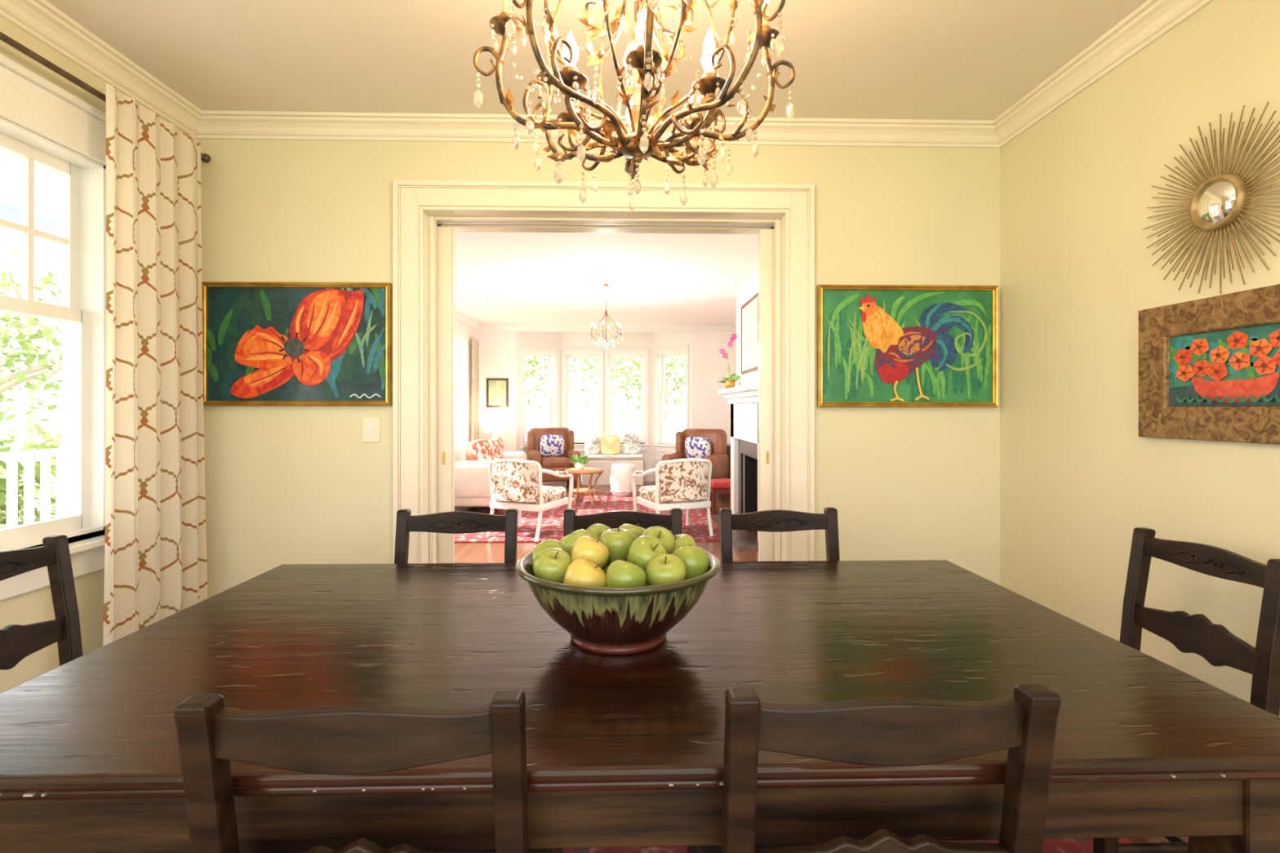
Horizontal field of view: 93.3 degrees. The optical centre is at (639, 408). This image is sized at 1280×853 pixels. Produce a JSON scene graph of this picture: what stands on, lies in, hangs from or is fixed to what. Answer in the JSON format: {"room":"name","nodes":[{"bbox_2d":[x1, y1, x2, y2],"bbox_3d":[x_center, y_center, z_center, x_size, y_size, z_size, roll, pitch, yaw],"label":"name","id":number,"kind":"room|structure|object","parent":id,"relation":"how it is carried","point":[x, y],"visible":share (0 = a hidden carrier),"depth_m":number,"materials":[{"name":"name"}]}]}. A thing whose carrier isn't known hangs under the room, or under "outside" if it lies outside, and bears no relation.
{"room":"dining room","nodes":[
{"label":"dining room","id":0,"kind":"room"},
{"bbox_2d":[0,448,62,527],"bbox_3d":[-4.238,0.060,1.390,0.140,2.420,7.000,0,0,-2],"label":"porch railing","id":1,"kind":"object","parent":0,"point":[11,458],"depth_m":4.26,"materials":[{"name":"white wood"}]},
{"bbox_2d":[0,16,188,693],"bbox_3d":[-2.017,-0.025,0.532,0.150,2.550,4.370,0,0,-2],"label":"wall","id":2,"kind":"structure","parent":0,"point":[36,606],"depth_m":2.02,"materials":[{"name":"yellow paint"}]},
{"bbox_2d":[0,116,106,551],"bbox_3d":[-2.049,-0.215,1.777,0.150,1.370,0.940,0,0,-2],"label":"window","id":3,"kind":"structure","parent":2,"relation":"in","point":[92,173],"depth_m":2.20,"materials":[{"name":"white paint"}]},
{"bbox_2d":[0,53,106,600],"bbox_3d":[-1.944,-0.242,1.780,0.060,1.665,1.180,0,0,-2],"label":"window frame","id":4,"kind":"structure","parent":2,"relation":"attached to","point":[28,100],"depth_m":2.01,"materials":[{"name":"white paint"}]},
{"bbox_2d":[0,31,210,163],"bbox_3d":[-1.922,-1.101,1.766,0.101,0.042,1.832,0,0,-2],"label":"curtain rod","id":5,"kind":"object","parent":2,"relation":"attached to","point":[205,157],"depth_m":1.95,"materials":[{"name":"brown metal"}]},
{"bbox_2d":[102,83,207,646],"bbox_3d":[-1.871,0.048,2.348,0.075,2.365,0.548,0,0,-2],"label":"curtain","id":6,"kind":"object","parent":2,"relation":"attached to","point":[155,537],"visible":0.88,"depth_m":2.31,"materials":[{"name":"fabric"}]},
{"bbox_2d":[454,319,478,441],"bbox_3d":[-2.540,-0.025,6.281,0.150,2.550,6.510,0,0,-2],"label":"wall","id":7,"kind":"structure","parent":0,"point":[474,333],"depth_m":9.05,"materials":[{"name":"paint"}]},
{"bbox_2d":[454,334,466,444],"bbox_3d":[-2.594,-0.115,8.335,0.150,1.770,0.900,0,0,-2],"label":"window","id":8,"kind":"structure","parent":7,"relation":"in","point":[462,341],"depth_m":8.77,"materials":[{"name":"white paint"}]},
{"bbox_2d":[454,324,471,442],"bbox_3d":[-2.489,-0.117,8.338,0.060,2.015,1.140,0,0,-2],"label":"window frame","id":9,"kind":"structure","parent":7,"relation":"attached to","point":[460,331],"depth_m":8.79,"materials":[{"name":"white paint"}]},
{"bbox_2d":[471,336,479,441],"bbox_3d":[-2.474,0.090,9.086,0.060,2.280,0.442,0,0,-2],"label":"curtain","id":10,"kind":"object","parent":7,"relation":"hanging from","point":[475,365],"visible":0.62,"depth_m":9.08,"materials":[{"name":"fabric"}]},
{"bbox_2d":[478,331,515,450],"bbox_3d":[-2.333,-0.025,9.617,0.740,2.550,0.150,0,0,-2],"label":"wall","id":11,"kind":"structure","parent":0,"point":[496,349],"depth_m":9.54,"materials":[{"name":"paint"}]},
{"bbox_2d":[486,377,508,407],"bbox_3d":[-2.250,-0.240,9.532,0.340,0.460,0.024,0,0,-2],"label":"framed picture","id":12,"kind":"object","parent":11,"relation":"attached to","point":[497,388],"visible":1,"depth_m":9.53,"materials":[{"name":"brown paper"}]},
{"bbox_2d":[515,331,560,484],"bbox_3d":[-1.695,-0.025,9.950,0.120,2.550,0.948,0,0,41],"label":"wall","id":13,"kind":"structure","parent":0,"point":[546,339],"depth_m":9.78,"materials":[{"name":"paint"}]},
{"bbox_2d":[524,351,554,445],"bbox_3d":[-1.695,-0.150,9.950,0.120,1.520,0.628,0,0,41],"label":"window","id":14,"kind":"structure","parent":13,"relation":"in","point":[552,356],"depth_m":10.15,"materials":[{"name":"white paint"}]},
{"bbox_2d":[520,344,649,453],"bbox_3d":[-0.861,-0.142,9.949,1.156,1.745,1.880,0,0,41],"label":"window frame","id":15,"kind":"structure","parent":13,"relation":"attached to","point":[526,348],"depth_m":10.25,"materials":[{"name":"white paint"}]},
{"bbox_2d":[45,0,1146,119],"bbox_3d":[-0.104,-1.350,0.592,3.978,0.100,4.390,0,0,-2],"label":"ceiling","id":16,"kind":"structure","parent":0,"point":[934,60],"depth_m":2.20,"materials":[{"name":"paint"}]},
{"bbox_2d":[473,0,795,211],"bbox_3d":[-0.006,-0.890,1.360,0.672,0.820,0.672,0,0,18],"label":"crystal chandelier","id":17,"kind":"object","parent":16,"relation":"hanging from","point":[641,62],"visible":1,"depth_m":1.32,"materials":[{"name":"brown metal"}]},
{"bbox_2d":[502,0,511,12],"bbox_3d":[-0.295,-0.894,1.338,0.021,0.055,0.021,0,0,-5],"label":"candle","id":18,"kind":"object","parent":17,"relation":"on","point":[505,3],"depth_m":1.33,"materials":[{"name":"white wax"}]},
{"bbox_2d":[547,48,551,66],"bbox_3d":[-0.226,-0.894,1.549,0.021,0.055,0.021,0,0,-5],"label":"candle","id":19,"kind":"object","parent":17,"relation":"on","point":[548,58],"depth_m":1.54,"materials":[{"name":"white wax"}]},
{"bbox_2d":[565,62,575,66],"bbox_3d":[-0.146,-0.712,1.264,0.021,0.010,0.021,0,0,-5],"label":"candle","id":20,"kind":"object","parent":17,"relation":"on","point":[566,64],"depth_m":1.25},
{"bbox_2d":[626,69,633,87],"bbox_3d":[-0.028,-0.894,1.649,0.021,0.055,0.021,0,0,-5],"label":"candle","id":21,"kind":"object","parent":17,"relation":"on","point":[632,82],"depth_m":1.64,"materials":[{"name":"white wax"}]},
{"bbox_2d":[761,2,768,24],"bbox_3d":[0.283,-0.894,1.383,0.021,0.055,0.021,0,0,-5],"label":"candle","id":22,"kind":"object","parent":17,"relation":"on","point":[764,22],"depth_m":1.37,"materials":[{"name":"white wax"}]},
{"bbox_2d":[196,138,999,598],"bbox_3d":[-0.249,-0.025,2.844,4.252,2.550,0.160,0,0,-2],"label":"wall","id":23,"kind":"structure","parent":0,"point":[284,484],"depth_m":2.75,"materials":[{"name":"yellow paint"}]},
{"bbox_2d":[201,281,392,405],"bbox_3d":[-1.542,-0.287,2.714,0.836,0.553,0.034,0,0,-2],"label":"painting","id":24,"kind":"object","parent":23,"relation":"attached to","point":[264,343],"visible":0.99,"depth_m":2.71,"materials":[{"name":"multicoloured paint"}]},
{"bbox_2d":[361,417,380,442],"bbox_3d":[-1.218,0.098,2.730,0.080,0.114,0.018,0,0,-2],"label":"light switch","id":25,"kind":"object","parent":23,"relation":"attached to","point":[371,426],"visible":1,"depth_m":2.73,"materials":[{"name":"plastic"}]},
{"bbox_2d":[392,179,814,564],"bbox_3d":[-0.156,0.113,2.750,1.908,2.275,0.034,0,0,-2],"label":"door frame","id":26,"kind":"structure","parent":23,"relation":"attached to","point":[411,197],"depth_m":2.74,"materials":[{"name":"paint"}]},
{"bbox_2d":[423,210,785,563],"bbox_3d":[-0.160,0.166,2.927,1.694,2.168,0.320,0,0,-2],"label":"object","id":27,"kind":"structure","parent":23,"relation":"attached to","point":[427,214],"depth_m":2.82,"materials":[{"name":"paint"}]},
{"bbox_2d":[436,226,454,563],"bbox_3d":[-0.941,0.186,2.906,0.092,2.108,0.040,0,0,-2],"label":"pocket door","id":28,"kind":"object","parent":27,"relation":"attached to","point":[445,235],"visible":0.46,"depth_m":2.89,"materials":[{"name":"white wood"}]},
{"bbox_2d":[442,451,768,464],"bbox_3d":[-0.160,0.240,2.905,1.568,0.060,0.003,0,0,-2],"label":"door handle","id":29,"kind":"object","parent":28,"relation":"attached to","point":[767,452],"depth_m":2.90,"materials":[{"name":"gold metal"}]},
{"bbox_2d":[429,216,781,563],"bbox_3d":[-0.160,0.176,2.927,1.654,2.148,0.170,0,0,-2],"label":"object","id":30,"kind":"object","parent":27,"relation":"attached to","point":[433,220],"visible":0.58,"depth_m":2.86,"materials":[{"name":"paint"}]},
{"bbox_2d":[436,221,773,226],"bbox_3d":[-0.160,-0.894,2.927,1.654,0.008,0.030,0,0,-2],"label":"track","id":31,"kind":"object","parent":27,"relation":"attached to","point":[437,222],"depth_m":2.92,"materials":[{"name":"metal"}]},
{"bbox_2d":[0,0,1213,147],"bbox_3d":[-0.103,-1.256,0.583,3.678,0.088,4.370,0,0,-2],"label":"trim","id":32,"kind":"structure","parent":23,"relation":"attached to","point":[40,19],"depth_m":2.67,"materials":[{"name":"paint"}]},
{"bbox_2d":[758,229,773,561],"bbox_3d":[0.624,0.186,2.947,0.085,2.108,0.040,0,0,-2],"label":"pocket door","id":33,"kind":"structure","parent":23,"relation":"in","point":[766,237],"depth_m":2.93,"materials":[{"name":"white wood"}]},
{"bbox_2d":[816,284,998,407],"bbox_3d":[1.234,-0.285,2.786,0.835,0.560,0.034,0,0,-2],"label":"painting","id":34,"kind":"object","parent":23,"relation":"attached to","point":[877,345],"visible":1,"depth_m":2.78,"materials":[{"name":"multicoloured paint"}]},
{"bbox_2d":[454,231,758,332],"bbox_3d":[-0.424,-1.350,6.636,4.400,0.100,7.710,0,0,-2],"label":"ceiling","id":35,"kind":"structure","parent":0,"point":[501,278],"depth_m":6.03,"materials":[{"name":"white paint"}]},
{"bbox_2d":[588,284,622,347],"bbox_3d":[-0.356,-0.966,6.353,0.328,0.668,0.378,0,0,9],"label":"chandelier","id":36,"kind":"object","parent":35,"relation":"hanging from","point":[604,341],"visible":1,"depth_m":6.35,"materials":[{"name":"brown metal"}]},
{"bbox_2d":[560,331,653,481],"bbox_3d":[-0.561,-0.025,10.349,1.560,2.550,0.120,0,0,-2],"label":"wall","id":37,"kind":"structure","parent":0,"point":[569,340],"depth_m":10.30,"materials":[{"name":"paint"}]},
{"bbox_2d":[565,354,599,444],"bbox_3d":[-0.976,-0.150,10.338,0.590,1.520,0.120,0,0,-2],"label":"window","id":38,"kind":"structure","parent":37,"relation":"in","point":[567,391],"depth_m":10.32,"materials":[{"name":"white paint"}]},
{"bbox_2d":[608,355,644,444],"bbox_3d":[-0.231,-0.150,10.358,0.620,1.520,0.120,0,0,-2],"label":"window","id":39,"kind":"structure","parent":37,"relation":"in","point":[610,391],"depth_m":10.35,"materials":[{"name":"white paint"}]},
{"bbox_2d":[653,332,692,481],"bbox_3d":[0.569,-0.025,10.007,0.120,2.550,0.916,0,0,-42],"label":"wall","id":40,"kind":"structure","parent":0,"point":[660,340],"depth_m":10.00,"materials":[{"name":"paint"}]},
{"bbox_2d":[652,344,688,453],"bbox_3d":[0.502,-0.142,9.947,0.060,1.745,0.816,0,0,-42],"label":"window frame","id":41,"kind":"structure","parent":40,"relation":"attached to","point":[658,447],"depth_m":9.97,"materials":[{"name":"white paint"}]},
{"bbox_2d":[657,351,684,445],"bbox_3d":[0.569,-0.150,10.007,0.120,1.520,0.656,0,0,-42],"label":"window","id":42,"kind":"structure","parent":40,"relation":"in","point":[660,356],"depth_m":10.21,"materials":[{"name":"white paint"}]},
{"bbox_2d":[692,332,736,444],"bbox_3d":[1.261,-0.025,9.711,0.870,2.550,0.150,0,0,-2],"label":"wall","id":43,"kind":"structure","parent":0,"point":[710,409],"depth_m":9.63,"materials":[{"name":"paint"}]},
{"bbox_2d":[736,274,758,513],"bbox_3d":[1.389,-0.025,6.149,0.499,2.549,1.720,0,0,-2],"label":"wall","id":44,"kind":"structure","parent":0,"point":[751,289],"depth_m":6.60,"materials":[{"name":"white paint"}]},
{"bbox_2d":[454,309,736,332],"bbox_3d":[-0.416,-1.256,6.336,4.100,0.088,6.510,0,0,-2],"label":"trim","id":45,"kind":"structure","parent":44,"relation":"attached to","point":[459,316],"depth_m":9.54,"materials":[{"name":"white paint"}]},
{"bbox_2d":[741,292,758,374],"bbox_3d":[1.126,-0.740,6.172,0.024,0.740,0.880,0,0,-2],"label":"picture","id":46,"kind":"object","parent":44,"relation":"attached to","point":[749,310],"visible":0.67,"depth_m":6.17},
{"bbox_2d":[454,481,1188,843],"bbox_3d":[-0.366,1.300,4.442,4.500,0.100,12.100,0,0,-2],"label":"floor","id":47,"kind":"structure","parent":0,"point":[464,553],"depth_m":5.36,"materials":[{"name":"brown wood"}]},
{"bbox_2d":[526,427,581,488],"bbox_3d":[-1.350,0.780,9.346,0.750,0.940,0.798,0,0,-18],"label":"leather armchair","id":48,"kind":"object","parent":47,"relation":"on","point":[553,448],"visible":0.8,"depth_m":9.32,"materials":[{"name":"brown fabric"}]},
{"bbox_2d":[539,435,564,457],"bbox_3d":[-1.369,0.590,9.404,0.380,0.360,0.140,0,14,-17],"label":"pillow","id":49,"kind":"object","parent":48,"relation":"on","point":[550,446],"depth_m":9.35,"materials":[{"name":"blue fabric"}]},
{"bbox_2d":[541,456,571,467],"bbox_3d":[-1.333,0.830,9.290,0.460,0.150,0.600,0,0,-17],"label":"seat cushion","id":50,"kind":"object","parent":48,"relation":"on","point":[546,461],"depth_m":9.02,"materials":[{"name":"brown leather"}]},
{"bbox_2d":[454,492,719,542],"bbox_3d":[-0.575,1.244,7.262,2.730,0.011,3.250,0,0,-2],"label":"living room rug","id":51,"kind":"object","parent":47,"relation":"on","point":[553,519],"visible":0.29,"depth_m":6.67,"materials":[{"name":"red carpet"}]},
{"bbox_2d":[454,436,527,515],"bbox_3d":[-1.973,0.808,7.731,0.800,0.860,1.720,0,0,-2],"label":"sofa","id":52,"kind":"object","parent":51,"relation":"on","point":[472,459],"visible":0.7,"depth_m":6.88,"materials":[{"name":"fabric"}]},
{"bbox_2d":[454,443,470,460],"bbox_3d":[-2.142,0.619,7.286,0.180,0.380,0.420,-9,0,-1],"label":"cushion","id":53,"kind":"object","parent":52,"relation":"on","point":[462,451],"depth_m":7.11,"materials":[{"name":"fabric"}]},
{"bbox_2d":[469,439,493,460],"bbox_3d":[-1.901,0.579,7.273,0.160,0.400,0.420,0,0,20],"label":"pillow","id":54,"kind":"object","parent":52,"relation":"on","point":[480,450],"depth_m":7.16,"materials":[{"name":"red fabric"}]},
{"bbox_2d":[491,440,499,459],"bbox_3d":[-1.871,0.599,7.634,0.150,0.380,0.400,0,0,3],"label":"pillow","id":55,"kind":"object","parent":52,"relation":"on","point":[495,445],"depth_m":7.59,"materials":[{"name":"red fabric"}]},
{"bbox_2d":[493,436,503,458],"bbox_3d":[-1.925,0.579,8.182,0.150,0.380,0.400,0,0,-9],"label":"pillow","id":56,"kind":"object","parent":52,"relation":"on","point":[499,439],"depth_m":8.06,"materials":[{"name":"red fabric"}]},
{"bbox_2d":[486,458,573,542],"bbox_3d":[-1.101,0.860,5.965,0.710,0.767,0.630,0,0,22],"label":"upholstered armchair","id":57,"kind":"object","parent":51,"relation":"on","point":[515,483],"visible":0.97,"depth_m":5.70,"materials":[{"name":"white fabric"}]},
{"bbox_2d":[494,485,566,503],"bbox_3d":[-1.087,0.854,5.999,0.560,0.120,0.520,0,0,23],"label":"seat cushion","id":58,"kind":"object","parent":57,"relation":"on","point":[548,494],"depth_m":5.84,"materials":[{"name":"brown fabric"}]},
{"bbox_2d":[564,467,603,505],"bbox_3d":[-0.727,1.021,7.884,0.500,0.445,0.500,0,0,-2],"label":"coffee table","id":59,"kind":"object","parent":51,"relation":"on","point":[592,471],"visible":0.88,"depth_m":7.75,"materials":[{"name":"brown wood"}]},
{"bbox_2d":[568,453,590,469],"bbox_3d":[-0.791,0.689,7.896,0.285,0.217,0.293,0,0,-2],"label":"potted plant","id":60,"kind":"object","parent":59,"relation":"on","point":[578,464],"visible":1,"depth_m":7.84,"materials":[{"name":"green plant"}]},
{"bbox_2d":[572,488,598,493],"bbox_3d":[-0.727,1.079,7.884,0.370,0.020,0.370,0,0,-2],"label":"shelf","id":61,"kind":"object","parent":59,"relation":"attached to","point":[582,491],"depth_m":7.79,"materials":[{"name":"wood"}]},
{"bbox_2d":[609,463,635,497],"bbox_3d":[-0.245,1.014,8.597,0.380,0.450,0.380,0,0,-2],"label":"garden stool","id":62,"kind":"object","parent":51,"relation":"on","point":[620,476],"visible":0.89,"depth_m":8.44,"materials":[{"name":"white ceramic"}]},
{"bbox_2d":[631,458,713,536],"bbox_3d":[0.338,0.860,6.003,0.710,0.767,0.630,0,0,-22],"label":"upholstered armchair","id":63,"kind":"object","parent":51,"relation":"on","point":[682,483],"visible":0.95,"depth_m":5.74,"materials":[{"name":"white fabric"}]},
{"bbox_2d":[638,485,706,503],"bbox_3d":[0.325,0.854,6.038,0.560,0.120,0.520,0,0,-21],"label":"seat cushion","id":64,"kind":"object","parent":63,"relation":"on","point":[647,494],"depth_m":5.85,"materials":[{"name":"brown fabric"}]},
{"bbox_2d":[662,428,728,496],"bbox_3d":[0.788,0.768,8.440,0.750,0.940,0.798,0,0,26],"label":"leather armchair","id":65,"kind":"object","parent":51,"relation":"on","point":[691,443],"visible":0.64,"depth_m":8.44,"materials":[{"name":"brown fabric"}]},
{"bbox_2d":[684,436,711,458],"bbox_3d":[0.816,0.579,8.495,0.380,0.360,0.140,0,14,27],"label":"pillow","id":66,"kind":"object","parent":65,"relation":"on","point":[695,447],"depth_m":8.43,"materials":[{"name":"blue fabric"}]},
{"bbox_2d":[581,433,643,485],"bbox_3d":[-0.452,0.837,10.012,1.000,0.826,0.480,0,0,-2],"label":"window seat","id":67,"kind":"object","parent":47,"relation":"on","point":[609,446],"visible":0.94,"depth_m":9.91,"materials":[{"name":"white paint"}]},
{"bbox_2d":[584,435,599,454],"bbox_3d":[-0.794,0.610,10.063,0.260,0.340,0.120,0,-11,-2],"label":"pillow","id":68,"kind":"object","parent":67,"relation":"on","point":[592,442],"depth_m":10.01,"materials":[{"name":"grey fabric"}]},
{"bbox_2d":[600,434,620,454],"bbox_3d":[-0.494,0.610,10.070,0.340,0.340,0.120,0,-11,-2],"label":"pillow","id":69,"kind":"object","parent":67,"relation":"on","point":[610,444],"depth_m":10.02,"materials":[{"name":"yellow fabric"}]},
{"bbox_2d":[584,453,643,460],"bbox_3d":[-0.452,0.810,10.002,1.000,0.080,0.440,0,0,-2],"label":"bench cushion","id":70,"kind":"object","parent":67,"relation":"on","point":[592,456],"depth_m":9.79,"materials":[{"name":"fabric"}]},
{"bbox_2d":[622,433,640,454],"bbox_3d":[-0.134,0.600,10.080,0.300,0.360,0.120,0,-11,-2],"label":"pillow","id":71,"kind":"object","parent":67,"relation":"on","point":[631,442],"depth_m":10.03,"materials":[{"name":"grey fabric"}]},
{"bbox_2d":[710,479,730,514],"bbox_3d":[1.011,1.058,7.249,0.340,0.385,0.340,0,0,-2],"label":"footstool","id":72,"kind":"object","parent":47,"relation":"on","point":[717,486],"visible":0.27,"depth_m":7.09,"materials":[{"name":"red fabric"}]},
{"bbox_2d":[710,479,730,488],"bbox_3d":[1.011,0.910,7.249,0.340,0.090,0.340,0,0,-2],"label":"cushion","id":73,"kind":"object","parent":72,"relation":"on","point":[715,483],"depth_m":7.08,"materials":[{"name":"red fabric"}]},
{"bbox_2d":[726,444,730,479],"bbox_3d":[1.361,0.905,9.139,0.360,0.690,0.440,0,0,-2],"label":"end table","id":74,"kind":"object","parent":47,"relation":"on","point":[728,446],"visible":0.02,"depth_m":8.93,"materials":[{"name":"wood"}]},
{"bbox_2d":[712,383,758,550],"bbox_3d":[0.995,0.520,6.128,0.290,1.460,1.800,0,0,-2],"label":"fireplace","id":75,"kind":"object","parent":47,"relation":"on","point":[743,400],"visible":0.58,"depth_m":6.31,"materials":[{"name":"stone"}]},
{"bbox_2d":[717,333,740,388],"bbox_3d":[1.007,-0.519,6.760,0.242,0.616,0.203,0,0,31],"label":"potted orchid","id":76,"kind":"object","parent":75,"relation":"on","point":[729,383],"visible":0.99,"depth_m":6.73,"materials":[{"name":"pink plant"}]},
{"bbox_2d":[744,454,757,513],"bbox_3d":[1.255,0.870,6.135,0.210,0.760,0.900,0,0,-2],"label":"firebox","id":77,"kind":"object","parent":75,"relation":"attached to","point":[750,464],"depth_m":6.56,"materials":[{"name":"black metal"}]},
{"bbox_2d":[563,837,1133,852],"bbox_3d":[-0.060,1.245,1.349,2.950,0.010,2.100,0,0,-2],"label":"dining rug","id":78,"kind":"object","parent":47,"relation":"on","point":[1070,845],"visible":0.02,"depth_m":1.70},
{"bbox_2d":[0,534,83,670],"bbox_3d":[-1.430,0.800,1.523,0.480,0.878,0.432,0,0,-2],"label":"dining chair","id":79,"kind":"object","parent":78,"relation":"on","point":[17,642],"visible":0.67,"depth_m":1.67,"materials":[{"name":"brown wood"}]},
{"bbox_2d":[173,689,563,852],"bbox_3d":[-0.364,0.800,0.976,0.432,0.878,0.480,0,0,-2],"label":"dining chair","id":80,"kind":"object","parent":78,"relation":"on","point":[340,740],"visible":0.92,"depth_m":0.75,"materials":[{"name":"brown wood"}]},
{"bbox_2d":[394,508,518,564],"bbox_3d":[-0.643,0.800,1.934,0.432,0.878,0.480,0,0,-2],"label":"dining chair","id":81,"kind":"object","parent":78,"relation":"on","point":[455,522],"visible":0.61,"depth_m":2.14,"materials":[{"name":"brown wood"}]},
{"bbox_2d":[563,507,682,537],"bbox_3d":[-0.055,0.800,1.949,0.432,0.878,0.480,0,0,-2],"label":"dining chair","id":82,"kind":"object","parent":78,"relation":"on","point":[673,522],"visible":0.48,"depth_m":2.16,"materials":[{"name":"brown wood"}]},
{"bbox_2d":[0,560,1279,852],"bbox_3d":[-0.052,0.865,1.374,2.123,0.750,1.111,0,0,-2],"label":"dining table","id":83,"kind":"object","parent":78,"relation":"on","point":[623,750],"visible":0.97,"depth_m":0.99,"materials":[{"name":"brown wood"}]},
{"bbox_2d":[515,523,720,654],"bbox_3d":[-0.046,0.375,1.299,0.435,0.230,0.435,0,0,4],"label":"fruit bowl","id":84,"kind":"object","parent":83,"relation":"on","point":[620,590],"visible":1,"depth_m":1.18,"materials":[{"name":"ceramic"}]},
{"bbox_2d":[719,507,839,561],"bbox_3d":[0.505,0.800,1.964,0.432,0.878,0.480,0,0,-2],"label":"dining chair","id":85,"kind":"object","parent":78,"relation":"on","point":[770,521],"visible":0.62,"depth_m":2.17,"materials":[{"name":"brown wood"}]},
{"bbox_2d":[687,684,1061,852],"bbox_3d":[0.316,0.800,0.994,0.432,0.878,0.480,0,0,-2],"label":"dining chair","id":86,"kind":"object","parent":78,"relation":"on","point":[879,732],"visible":0.91,"depth_m":0.77,"materials":[{"name":"brown wood"}]},
{"bbox_2d":[1093,527,1279,852],"bbox_3d":[1.303,0.800,1.620,0.480,0.878,0.432,0,0,-2],"label":"dining chair","id":87,"kind":"object","parent":78,"relation":"on","point":[1196,633],"visible":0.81,"depth_m":1.57,"materials":[{"name":"brown wood"}]},
{"bbox_3d":[-2.140,0.955,9.147,0.440,0.590,0.400,0,0,-2],"label":"side table","id":88,"kind":"object","parent":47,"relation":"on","visible":0},
{"bbox_2d":[483,418,506,440],"bbox_3d":[-2.200,0.410,9.146,0.340,0.500,0.340,0,0,-2],"label":"table lamp","id":89,"kind":"object","parent":88,"relation":"on","point":[491,425],"visible":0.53,"depth_m":9.03,"materials":[{"name":"white fabric"}]},
{"bbox_2d":[1000,0,1279,717],"bbox_3d":[1.810,-0.025,0.633,0.150,2.550,4.370,0,0,-2],"label":"wall","id":90,"kind":"structure","parent":0,"point":[1077,476],"depth_m":2.13,"materials":[{"name":"yellow paint"}]},
{"bbox_2d":[1138,284,1279,444],"bbox_3d":[1.694,-0.116,1.736,0.024,0.424,0.593,0,0,-2],"label":"painting","id":91,"kind":"object","parent":90,"relation":"attached to","point":[1209,368],"visible":1,"depth_m":1.78,"materials":[{"name":"brown wood"}]},
{"bbox_2d":[1191,371,1279,402],"bbox_3d":[1.696,-0.057,1.729,0.001,0.081,0.247,0,0,-2],"label":"bowl","id":92,"kind":"object","parent":91,"relation":"on","point":[1256,387],"depth_m":1.72,"materials":[{"name":"orange paint"}]},
{"bbox_2d":[1142,101,1279,293],"bbox_3d":[1.685,-0.596,1.762,0.042,0.524,0.526,0,0,-2],"label":"sunburst mirror","id":93,"kind":"object","parent":90,"relation":"attached to","point":[1220,202],"visible":1,"depth_m":1.74,"materials":[{"name":"gold metal"}]},
{"bbox_3d":[-0.254,-0.025,3.004,4.252,2.550,0.160,0,0,-2],"label":"wall","id":94,"kind":"structure","parent":0,"visible":0},
{"bbox_2d":[454,231,758,234],"bbox_3d":[-0.165,0.113,3.104,1.908,2.275,0.034,0,0,-2],"label":"door frame","id":95,"kind":"structure","parent":94,"relation":"attached to","point":[455,231],"depth_m":3.10,"materials":[{"name":"white paint"}]},
{"label":"outside","id":96,"kind":"structure","parent":0,"visible":0},
{"bbox_2d":[0,421,684,528],"bbox_3d":[-0.524,1.725,19.993,120.000,0.050,120.000,0,0,-2],"label":"lawn","id":97,"kind":"structure","parent":96,"point":[581,429],"depth_m":44.14,"materials":[{"name":"green plant"}]},
{"bbox_2d":[0,253,62,434],"bbox_3d":[-14.337,-1.027,12.636,4.786,5.472,4.713,0,0,-2],"label":"tree","id":98,"kind":"object","parent":97,"relation":"on","point":[20,376],"visible":0.7,"depth_m":13.20,"materials":[{"name":"green plant"}]},
{"bbox_2d":[0,422,62,524],"bbox_3d":[-9.270,0.993,7.713,2.239,1.635,12.293,0,0,-8],"label":"hedge","id":99,"kind":"object","parent":97,"relation":"on","point":[51,443],"visible":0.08,"depth_m":9.34,"materials":[{"name":"green plant"}]},
{"bbox_2d":[0,247,62,444],"bbox_3d":[-24.667,-2.584,24.356,6.238,8.579,6.084,0,0,-2],"label":"tree","id":100,"kind":"object","parent":97,"relation":"on","point":[31,393],"visible":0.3,"depth_m":24.29,"materials":[{"name":"green plant"}]},
{"bbox_2d":[0,280,62,408],"bbox_3d":[-30.742,-2.498,27.164,6.969,8.408,6.817,0,0,-2],"label":"tree","id":101,"kind":"object","parent":97,"relation":"on","point":[15,316],"visible":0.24,"depth_m":28.58,"materials":[{"name":"green plant"}]},
{"bbox_2d":[524,355,548,417],"bbox_3d":[-5.148,-1.522,23.877,4.745,6.458,4.897,0,0,-2],"label":"tree","id":102,"kind":"object","parent":97,"relation":"on","point":[532,372],"visible":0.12,"depth_m":23.88,"materials":[{"name":"green plant"}]},
{"bbox_2d":[568,358,641,417],"bbox_3d":[-2.005,-1.950,31.950,5.947,7.312,5.925,0,0,-2],"label":"tree","id":103,"kind":"object","parent":97,"relation":"on","point":[591,366],"visible":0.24,"depth_m":31.87,"materials":[{"name":"green plant"}]},
{"bbox_2d":[595,355,684,424],"bbox_3d":[0.533,-1.532,25.031,4.684,6.479,4.936,0,0,-2],"label":"tree","id":104,"kind":"object","parent":97,"relation":"on","point":[633,362],"visible":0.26,"depth_m":24.93,"materials":[{"name":"green plant"}]},
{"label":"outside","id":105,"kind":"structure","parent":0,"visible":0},
{"bbox_3d":[-3.227,1.360,1.416,2.223,0.180,7.000,0,0,-2],"label":"floor","id":106,"kind":"structure","parent":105,"visible":0},
{"bbox_2d":[0,150,60,258],"bbox_3d":[-3.332,-1.310,1.413,2.413,0.320,7.000,0,0,-2],"label":"porch roof","id":107,"kind":"object","parent":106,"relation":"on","point":[46,182],"visible":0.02,"depth_m":4.03,"materials":[{"name":"white paint"}]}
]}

